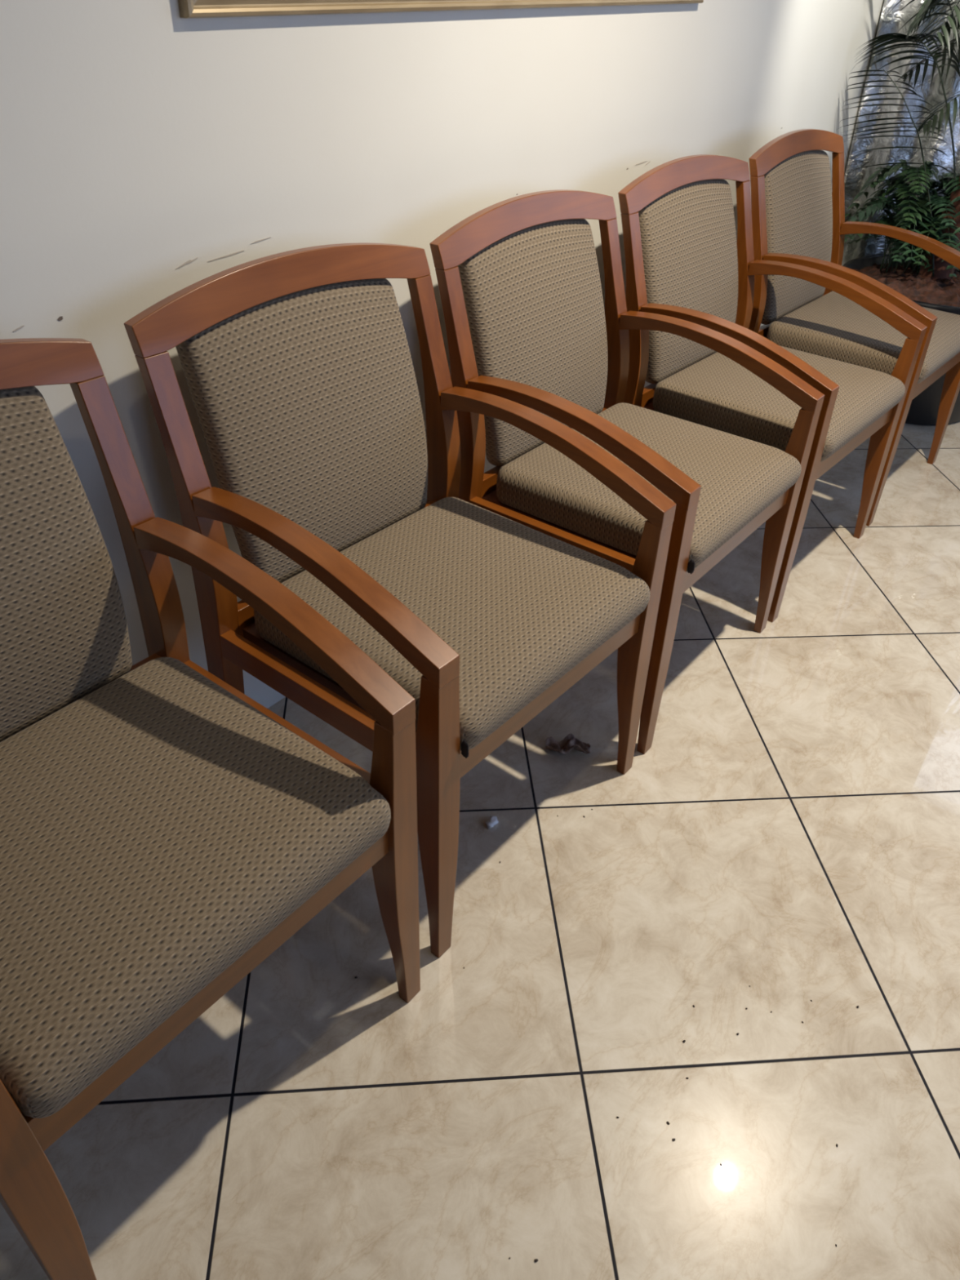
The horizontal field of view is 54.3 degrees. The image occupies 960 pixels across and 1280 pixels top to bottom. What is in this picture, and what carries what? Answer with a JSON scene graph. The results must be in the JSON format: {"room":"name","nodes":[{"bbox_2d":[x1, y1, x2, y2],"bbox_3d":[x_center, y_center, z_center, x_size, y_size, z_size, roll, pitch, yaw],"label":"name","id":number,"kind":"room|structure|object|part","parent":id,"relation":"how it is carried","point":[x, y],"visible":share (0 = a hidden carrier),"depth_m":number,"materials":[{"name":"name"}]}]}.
{"room":"waiting room","nodes":[
{"label":"waiting room","id":0,"kind":"room"},
{"bbox_2d":[0,0,884,708],"bbox_3d":[-0.421,-0.774,1.352,0.120,2.350,6.220,26,42,29],"label":"wall","id":1,"kind":"structure","parent":0,"point":[140,140],"depth_m":1.49,"materials":[{"name":"paint"}]},
{"bbox_2d":[13,324,24,331],"bbox_3d":[-0.602,-0.406,1.220,0.001,0.005,0.017,26,42,29],"label":"scuff mark","id":2,"kind":"object","parent":1,"relation":"attached to","point":[21,326],"depth_m":1.22,"materials":[{"name":"beige paint"}]},
{"bbox_2d":[175,259,191,269],"bbox_3d":[-0.436,-0.552,1.376,0.001,0.008,0.030,26,42,29],"label":"scuff mark","id":3,"kind":"object","parent":1,"relation":"attached to","point":[187,262],"depth_m":1.38,"materials":[{"name":"beige paint"}]},
{"bbox_2d":[207,250,244,262],"bbox_3d":[-0.388,-0.586,1.428,0.001,0.004,0.072,26,42,29],"label":"scuff mark","id":4,"kind":"object","parent":1,"relation":"attached to","point":[240,251],"depth_m":1.43,"materials":[{"name":"beige paint"}]},
{"bbox_2d":[250,236,271,244],"bbox_3d":[-0.344,-0.627,1.468,0.001,0.003,0.044,26,42,29],"label":"scuff mark","id":5,"kind":"object","parent":1,"relation":"attached to","point":[270,237],"depth_m":1.47,"materials":[{"name":"beige paint"}]},
{"bbox_2d":[177,0,703,17],"bbox_3d":[0.080,-1.548,1.405,0.028,0.997,1.465,26,42,29],"label":"picture frame","id":6,"kind":"object","parent":1,"relation":"attached to","point":[188,8],"visible":1,"depth_m":1.43,"materials":[{"name":"gold metal"}]},
{"bbox_2d":[0,420,959,1279],"bbox_3d":[1.238,0.992,0.920,4.256,0.100,6.100,26,42,29],"label":"floor","id":7,"kind":"structure","parent":0,"point":[787,829],"depth_m":1.38,"materials":[{"name":"tile"}]},
{"bbox_2d":[0,337,420,1279],"bbox_3d":[-0.473,0.184,1.102,0.588,0.898,0.564,26,43,29],"label":"armchair","id":8,"kind":"object","parent":7,"relation":"on","point":[165,831],"visible":1,"depth_m":1.09,"materials":[{"name":"beige fabric"}]},
{"bbox_3d":[-0.437,0.543,0.912,0.046,0.545,0.045,26,43,29],"label":"leg","id":9,"kind":"part","parent":8,"relation":"part of","materials":[{"name":"brown wood"}]},
{"bbox_3d":[-0.664,-0.246,0.986,0.045,0.076,0.564,26,43,29],"label":"crest rail","id":10,"kind":"part","parent":8,"relation":"part of","materials":[{"name":"brown wood"}]},
{"bbox_3d":[-0.475,0.016,1.395,0.095,0.821,0.038,26,43,29],"label":"leg","id":11,"kind":"part","parent":8,"relation":"part of","materials":[{"name":"brown wood"}]},
{"bbox_3d":[-0.619,0.163,1.228,0.021,0.075,0.490,26,43,29],"label":"rail","id":12,"kind":"part","parent":8,"relation":"part of","materials":[{"name":"brown wood"}]},
{"bbox_2d":[0,657,391,1118],"bbox_3d":[-0.420,0.228,1.081,0.451,0.082,0.485,26,43,29],"label":"seat cushion","id":13,"kind":"object","parent":8,"relation":"on","point":[157,826],"depth_m":1.02,"materials":[{"name":"fabric"}]},
{"bbox_3d":[-0.271,0.349,1.021,0.022,0.055,0.482,26,43,29],"label":"rail","id":14,"kind":"part","parent":8,"relation":"part of","materials":[{"name":"brown wood"}]},
{"bbox_3d":[-0.266,-0.032,1.159,0.462,0.110,0.038,26,43,29],"label":"arm","id":15,"kind":"part","parent":8,"relation":"part of","materials":[{"name":"brown wood"}]},
{"bbox_3d":[-0.279,0.130,1.297,0.418,0.044,0.022,26,43,29],"label":"rail","id":16,"kind":"part","parent":8,"relation":"part of","materials":[{"name":"brown wood"}]},
{"bbox_3d":[-0.114,0.309,1.246,0.046,0.545,0.045,26,43,29],"label":"leg","id":17,"kind":"part","parent":8,"relation":"part of","materials":[{"name":"brown wood"}]},
{"bbox_2d":[124,242,675,957],"bbox_3d":[-0.090,-0.102,1.509,0.588,0.898,0.564,27,43,30],"label":"armchair","id":18,"kind":"object","parent":7,"relation":"on","point":[297,365],"visible":0.94,"depth_m":1.42,"materials":[{"name":"beige fabric"}]},
{"bbox_3d":[-0.420,-0.037,1.470,0.095,0.821,0.038,27,43,30],"label":"leg","id":19,"kind":"part","parent":18,"relation":"part of","materials":[{"name":"brown wood"}]},
{"bbox_3d":[-0.279,-0.534,1.396,0.045,0.076,0.564,27,43,30],"label":"crest rail","id":20,"kind":"part","parent":18,"relation":"part of","materials":[{"name":"brown wood"}]},
{"bbox_3d":[-0.237,0.086,1.359,0.418,0.044,0.022,27,43,30],"label":"rail","id":21,"kind":"part","parent":18,"relation":"part of","materials":[{"name":"brown wood"}]},
{"bbox_3d":[-0.214,-0.083,1.231,0.462,0.110,0.038,27,43,30],"label":"arm","id":22,"kind":"part","parent":18,"relation":"part of","materials":[{"name":"brown wood"}]},
{"bbox_3d":[-0.063,-0.026,1.534,0.424,0.032,0.472,27,43,30],"label":"seat frame","id":23,"kind":"part","parent":18,"relation":"part of","materials":[{"name":"brown wood"}]},
{"bbox_3d":[-0.234,-0.125,1.638,0.021,0.075,0.490,27,43,30],"label":"rail","id":24,"kind":"part","parent":18,"relation":"part of","materials":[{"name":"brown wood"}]},
{"bbox_3d":[-0.086,-0.269,1.803,0.095,0.821,0.038,27,43,30],"label":"leg","id":25,"kind":"part","parent":18,"relation":"part of","materials":[{"name":"brown wood"}]},
{"bbox_3d":[-0.060,0.257,1.319,0.046,0.545,0.045,27,43,30],"label":"leg","id":26,"kind":"part","parent":18,"relation":"part of","materials":[{"name":"brown wood"}]},
{"bbox_2d":[253,497,649,751],"bbox_3d":[-0.038,-0.057,1.488,0.451,0.082,0.485,27,43,30],"label":"seat cushion","id":27,"kind":"object","parent":18,"relation":"on","point":[522,607],"depth_m":1.44,"materials":[{"name":"fabric"}]},
{"bbox_3d":[0.109,0.065,1.426,0.022,0.055,0.482,27,43,30],"label":"rail","id":28,"kind":"part","parent":18,"relation":"part of","materials":[{"name":"brown wood"}]},
{"bbox_3d":[0.120,-0.315,1.563,0.462,0.110,0.038,27,43,30],"label":"arm","id":29,"kind":"part","parent":18,"relation":"part of","materials":[{"name":"brown wood"}]},
{"bbox_3d":[0.270,0.027,1.648,0.046,0.545,0.045,27,43,30],"label":"leg","id":30,"kind":"part","parent":18,"relation":"part of","materials":[{"name":"brown wood"}]},
{"bbox_2d":[485,816,498,829],"bbox_3d":[0.022,0.326,1.679,0.019,0.012,0.029,26,42,29],"label":"scrap","id":31,"kind":"object","parent":7,"relation":"on","point":[492,821],"visible":1,"depth_m":1.67,"materials":[{"name":"white paper"}]},
{"bbox_2d":[545,733,591,754],"bbox_3d":[0.174,0.208,1.835,0.087,0.028,0.046,-3,36,-6],"label":"dry leaf","id":32,"kind":"object","parent":7,"relation":"on","point":[569,742],"visible":1,"depth_m":1.84,"materials":[{"name":"plant"}]},
{"bbox_2d":[429,189,824,754],"bbox_3d":[0.288,-0.371,1.893,0.588,0.898,0.564,26,43,29],"label":"armchair","id":33,"kind":"object","parent":7,"relation":"on","point":[527,324],"visible":0.85,"depth_m":1.79,"materials":[{"name":"beige fabric"}]},
{"bbox_3d":[-0.040,-0.302,1.850,0.095,0.821,0.038,26,43,29],"label":"leg","id":34,"kind":"part","parent":33,"relation":"part of","materials":[{"name":"brown wood"}]},
{"bbox_3d":[0.097,-0.801,1.777,0.045,0.076,0.564,26,43,29],"label":"crest rail","id":35,"kind":"part","parent":33,"relation":"part of","materials":[{"name":"brown wood"}]},
{"bbox_3d":[0.142,-0.393,2.020,0.021,0.075,0.490,26,43,29],"label":"rail","id":36,"kind":"part","parent":33,"relation":"part of","materials":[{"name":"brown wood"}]},
{"bbox_3d":[0.147,-0.181,1.742,0.418,0.044,0.022,26,43,29],"label":"rail","id":37,"kind":"part","parent":33,"relation":"part of","materials":[{"name":"brown wood"}]},
{"bbox_3d":[0.316,-0.296,1.919,0.424,0.032,0.472,26,43,29],"label":"seat frame","id":38,"kind":"part","parent":33,"relation":"part of","materials":[{"name":"brown wood"}]},
{"bbox_3d":[0.170,-0.350,1.614,0.462,0.110,0.038,26,43,29],"label":"arm","id":39,"kind":"part","parent":33,"relation":"part of","materials":[{"name":"brown wood"}]},
{"bbox_3d":[0.286,-0.539,2.187,0.095,0.821,0.038,26,43,29],"label":"leg","id":40,"kind":"part","parent":33,"relation":"part of","materials":[{"name":"brown wood"}]},
{"bbox_2d":[496,402,801,571],"bbox_3d":[0.341,-0.327,1.873,0.451,0.082,0.485,26,43,29],"label":"seat cushion","id":41,"kind":"object","parent":33,"relation":"on","point":[740,478],"depth_m":1.79,"materials":[{"name":"fabric"}]},
{"bbox_3d":[0.326,-0.013,1.704,0.046,0.545,0.045,26,43,29],"label":"leg","id":42,"kind":"part","parent":33,"relation":"part of","materials":[{"name":"brown wood"}]},
{"bbox_3d":[0.495,-0.587,1.951,0.462,0.110,0.038,26,43,29],"label":"arm","id":43,"kind":"part","parent":33,"relation":"part of","materials":[{"name":"brown wood"}]},
{"bbox_3d":[0.491,-0.206,1.814,0.022,0.055,0.482,26,43,29],"label":"rail","id":44,"kind":"part","parent":33,"relation":"part of","materials":[{"name":"brown wood"}]},
{"bbox_3d":[0.648,-0.247,2.038,0.046,0.545,0.045,26,43,29],"label":"leg","id":45,"kind":"part","parent":33,"relation":"part of","materials":[{"name":"brown wood"}]},
{"bbox_2d":[617,154,927,622],"bbox_3d":[0.670,-0.638,2.275,0.588,0.898,0.564,27,43,30],"label":"armchair","id":46,"kind":"object","parent":7,"relation":"on","point":[684,259],"visible":0.8,"depth_m":2.18,"materials":[{"name":"beige fabric"}]},
{"bbox_3d":[0.340,-0.574,2.238,0.095,0.821,0.038,27,43,30],"label":"leg","id":47,"kind":"part","parent":46,"relation":"part of","materials":[{"name":"brown wood"}]},
{"bbox_3d":[0.697,-0.563,2.300,0.424,0.032,0.472,27,43,30],"label":"seat frame","id":48,"kind":"part","parent":46,"relation":"part of","materials":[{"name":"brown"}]},
{"bbox_3d":[0.526,-0.662,2.404,0.021,0.075,0.490,27,43,30],"label":"rail","id":49,"kind":"part","parent":46,"relation":"part of","materials":[{"name":"brown wood"}]},
{"bbox_3d":[0.482,-1.071,2.163,0.045,0.076,0.564,27,43,30],"label":"crest rail","id":50,"kind":"part","parent":46,"relation":"part of","materials":[{"name":"brown wood"}]},
{"bbox_3d":[0.545,-0.620,1.998,0.462,0.110,0.038,27,43,30],"label":"arm","id":51,"kind":"part","parent":46,"relation":"part of","materials":[{"name":"brown wood"}]},
{"bbox_3d":[0.676,-0.806,2.569,0.095,0.821,0.038,27,43,30],"label":"leg","id":52,"kind":"part","parent":46,"relation":"part of","materials":[{"name":"brown wood"}]},
{"bbox_2d":[653,346,905,462],"bbox_3d":[0.722,-0.594,2.253,0.451,0.082,0.485,27,43,30],"label":"seat cushion","id":53,"kind":"object","parent":46,"relation":"on","point":[705,387],"depth_m":2.16,"materials":[{"name":"fabric"}]},
{"bbox_3d":[0.697,-0.279,2.085,0.046,0.545,0.045,27,43,30],"label":"leg","id":54,"kind":"part","parent":46,"relation":"part of","materials":[{"name":"brown wood"}]},
{"bbox_3d":[0.881,-0.851,2.328,0.462,0.110,0.038,27,43,30],"label":"arm","id":55,"kind":"part","parent":46,"relation":"part of","materials":[{"name":"brown wood"}]},
{"bbox_3d":[0.868,-0.470,2.191,0.022,0.055,0.482,27,43,30],"label":"rail","id":56,"kind":"part","parent":46,"relation":"part of","materials":[{"name":"brown wood"}]},
{"bbox_3d":[1.030,-0.508,2.412,0.046,0.545,0.045,27,43,30],"label":"leg","id":57,"kind":"part","parent":46,"relation":"part of","materials":[{"name":"brown wood"}]},
{"bbox_2d":[748,128,959,526],"bbox_3d":[1.061,-0.914,2.669,0.588,0.898,0.564,27,43,30],"label":"armchair","id":58,"kind":"object","parent":7,"relation":"on","point":[798,215],"visible":0.81,"depth_m":2.56,"materials":[{"name":"beige fabric"}]},
{"bbox_3d":[0.731,-0.850,2.631,0.095,0.821,0.038,27,43,30],"label":"leg","id":59,"kind":"part","parent":58,"relation":"part of","materials":[{"name":"brown wood"}]},
{"bbox_3d":[0.917,-0.938,2.798,0.021,0.075,0.490,27,43,30],"label":"rail","id":60,"kind":"part","parent":58,"relation":"part of","materials":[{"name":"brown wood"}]},
{"bbox_3d":[0.873,-1.347,2.557,0.045,0.076,0.564,27,43,30],"label":"crest rail","id":61,"kind":"part","parent":58,"relation":"part of","materials":[{"name":"brown wood"}]},
{"bbox_3d":[1.066,-1.082,2.963,0.095,0.821,0.038,27,43,30],"label":"leg","id":62,"kind":"part","parent":58,"relation":"part of","materials":[{"name":"brown wood"}]},
{"bbox_3d":[0.937,-0.896,2.392,0.462,0.110,0.038,27,43,30],"label":"arm","id":63,"kind":"part","parent":58,"relation":"part of","materials":[{"name":"brown wood"}]},
{"bbox_2d":[766,291,959,383],"bbox_3d":[1.113,-0.870,2.648,0.451,0.082,0.485,27,43,30],"label":"seat cushion","id":64,"kind":"object","parent":58,"relation":"on","point":[832,326],"depth_m":2.55,"materials":[{"name":"fabric"}]},
{"bbox_3d":[1.090,-0.556,2.480,0.046,0.545,0.045,27,43,30],"label":"leg","id":65,"kind":"part","parent":58,"relation":"part of","materials":[{"name":"brown wood"}]},
{"bbox_3d":[1.272,-1.128,2.724,0.462,0.110,0.038,27,43,30],"label":"arm","id":66,"kind":"part","parent":58,"relation":"part of","materials":[{"name":"brown wood"}]},
{"bbox_3d":[1.260,-0.747,2.586,0.022,0.055,0.482,27,43,30],"label":"rail","id":67,"kind":"part","parent":58,"relation":"part of","materials":[{"name":"brown wood"}]},
{"bbox_3d":[1.421,-0.785,2.808,0.046,0.545,0.045,27,43,30],"label":"leg","id":68,"kind":"part","parent":58,"relation":"part of","materials":[{"name":"brown wood"}]},
{"bbox_2d":[836,0,959,425],"bbox_3d":[1.594,-1.325,2.869,1.112,1.353,0.897,26,42,29],"label":"potted palm","id":69,"kind":"object","parent":7,"relation":"on","point":[935,289],"visible":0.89,"depth_m":2.97,"materials":[{"name":"green plant"}]},
{"bbox_2d":[842,253,959,425],"bbox_3d":[1.541,-1.020,3.230,0.670,0.430,0.670,26,42,29],"label":"pot","id":70,"kind":"object","parent":69,"relation":"attached to","point":[941,292],"depth_m":3.11,"materials":[{"name":"black plastic"}]},
{"bbox_2d":[844,159,959,276],"bbox_3d":[1.426,-1.393,3.114,0.501,0.345,0.366,26,42,29],"label":"fern","id":71,"kind":"object","parent":69,"relation":"on","point":[919,210],"visible":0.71,"depth_m":3.06,"materials":[{"name":"green plant"}]},
{"bbox_3d":[1.300,-0.903,-0.469,4.256,0.100,6.100,26,42,29],"label":"ceiling","id":72,"kind":"structure","parent":0,"visible":0},
{"bbox_2d":[841,0,959,266],"bbox_3d":[1.701,-1.947,2.920,0.848,2.200,0.063,14,38,16],"label":"window","id":73,"kind":"structure","parent":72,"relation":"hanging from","point":[855,179],"depth_m":3.17,"materials":[{"name":"glass"}]}
]}

